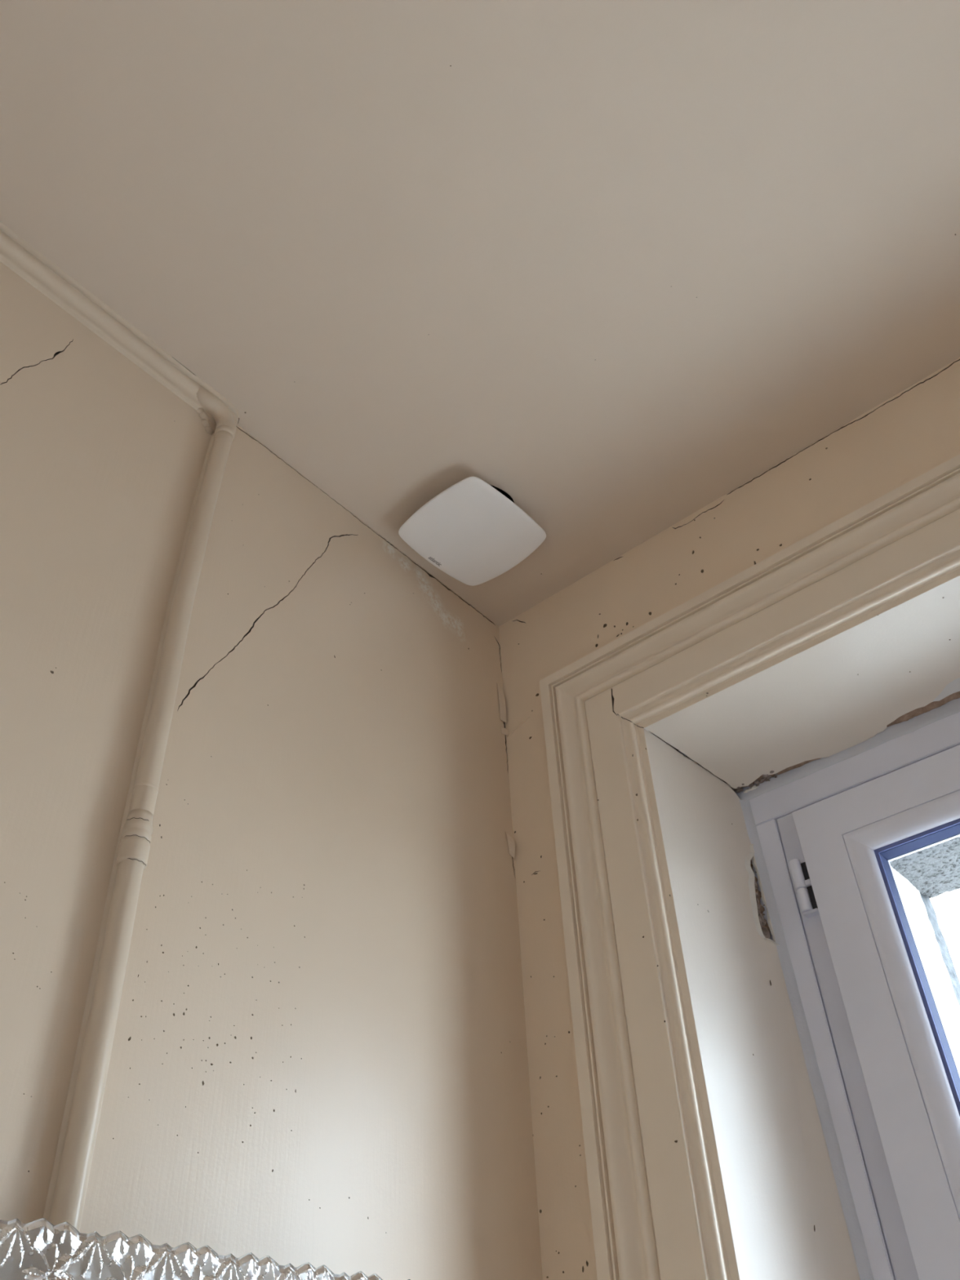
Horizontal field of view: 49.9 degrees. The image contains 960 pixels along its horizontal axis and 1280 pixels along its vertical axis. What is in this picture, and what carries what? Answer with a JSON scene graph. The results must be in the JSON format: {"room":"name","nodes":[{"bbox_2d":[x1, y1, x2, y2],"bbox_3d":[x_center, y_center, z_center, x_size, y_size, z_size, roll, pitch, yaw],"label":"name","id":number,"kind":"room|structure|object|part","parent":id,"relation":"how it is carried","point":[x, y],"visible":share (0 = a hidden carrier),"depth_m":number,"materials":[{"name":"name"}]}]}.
{"room":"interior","nodes":[
{"label":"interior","id":0,"kind":"room"},
{"bbox_2d":[0,261,542,1279],"bbox_3d":[-0.747,0.422,0.295,0.017,2.850,2.600,-30,-48,28],"label":"wall","id":1,"kind":"structure","parent":0,"point":[318,1057],"depth_m":1.25,"materials":[{"name":"beige paint"}]},
{"bbox_2d":[0,221,239,1231],"bbox_3d":[-0.946,0.265,0.102,0.043,2.851,1.943,-30,-48,28],"label":"pipe","id":2,"kind":"object","parent":1,"relation":"attached to","point":[68,1187],"visible":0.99,"depth_m":1.17,"materials":[{"name":"beige metal"}]},
{"bbox_2d":[0,1217,410,1279],"bbox_3d":[-0.281,0.571,0.806,0.102,0.168,0.650,-30,-48,28],"label":"wall light","id":3,"kind":"object","parent":1,"relation":"attached to","point":[39,1249],"visible":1,"depth_m":0.80,"materials":[{"name":"clear glass"}]},
{"bbox_2d":[0,0,959,626],"bbox_3d":[0.111,-1.182,0.763,2.300,0.120,2.714,-30,-48,28],"label":"ceiling","id":4,"kind":"structure","parent":0,"point":[609,267],"depth_m":1.38,"materials":[{"name":"beige paint"}]},
{"bbox_2d":[398,476,546,586],"bbox_3d":[-0.014,-0.210,1.795,0.198,0.086,0.214,-30,-48,28],"label":"ceiling vent","id":5,"kind":"object","parent":4,"relation":"in","point":[472,532],"visible":1,"depth_m":1.76,"materials":[{"name":"white plastic"}]},
{"bbox_2d":[498,357,959,1279],"bbox_3d":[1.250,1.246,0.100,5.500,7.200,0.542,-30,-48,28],"label":"wall","id":6,"kind":"structure","parent":0,"point":[916,430],"depth_m":1.63,"materials":[{"name":"beige paint"}]},
{"bbox_2d":[539,453,959,1279],"bbox_3d":[0.774,0.387,0.837,1.637,1.778,0.042,-30,-48,28],"label":"trim","id":7,"kind":"structure","parent":6,"relation":"attached to","point":[659,1207],"depth_m":1.46,"materials":[{"name":"beige paint"}]},
{"bbox_3d":[0.177,0.733,1.201,0.076,1.778,0.038,-30,-48,28],"label":"moulding","id":8,"kind":"part","parent":7,"relation":"part of","materials":[{"name":"beige paint"}]},
{"bbox_3d":[0.270,0.741,1.115,0.038,1.646,0.008,0,-41,-3],"label":"moulding","id":9,"kind":"part","parent":7,"relation":"part of","materials":[{"name":"beige paint"}]},
{"bbox_3d":[0.740,-0.256,1.393,1.637,0.076,0.038,-30,-48,28],"label":"moulding","id":10,"kind":"part","parent":7,"relation":"part of","materials":[{"name":"beige paint"}]},
{"bbox_3d":[0.751,-0.169,1.328,1.372,0.030,0.024,-30,-48,28],"label":"moulding","id":11,"kind":"part","parent":7,"relation":"part of","materials":[{"name":"beige paint"}]},
{"bbox_2d":[643,728,860,1279],"bbox_3d":[0.844,0.484,0.859,1.512,1.576,0.260,-30,-48,28],"label":"window reveal","id":12,"kind":"object","parent":6,"relation":"attached to","point":[787,1219],"depth_m":1.36,"materials":[{"name":"white paint"}]},
{"bbox_2d":[644,575,959,793],"bbox_3d":[0.828,-0.082,1.372,1.312,0.056,0.228,-30,-48,28],"label":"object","id":13,"kind":"structure","parent":6,"relation":"attached to","point":[901,664],"depth_m":1.55,"materials":[{"name":"beige paint"}]},
{"bbox_2d":[734,697,959,1279],"bbox_3d":[0.934,0.562,0.933,1.237,1.528,0.090,-30,-48,28],"label":"window","id":14,"kind":"structure","parent":6,"relation":"in","point":[825,833],"depth_m":1.42,"materials":[{"name":"white plastic"}]},
{"bbox_3d":[0.493,0.852,1.199,0.056,1.432,0.065,-30,-48,28],"label":"rail","id":15,"kind":"part","parent":14,"relation":"part of","materials":[{"name":"white plastic"}]},
{"bbox_3d":[0.915,0.019,1.416,1.233,0.076,0.065,-30,-48,28],"label":"head rail","id":16,"kind":"part","parent":14,"relation":"part of","materials":[{"name":"white plastic"}]},
{"bbox_3d":[0.726,0.688,1.037,0.524,1.389,0.056,-30,-48,28],"label":"sash","id":17,"kind":"part","parent":14,"relation":"part of","materials":[{"name":"white plastic"}]}
]}

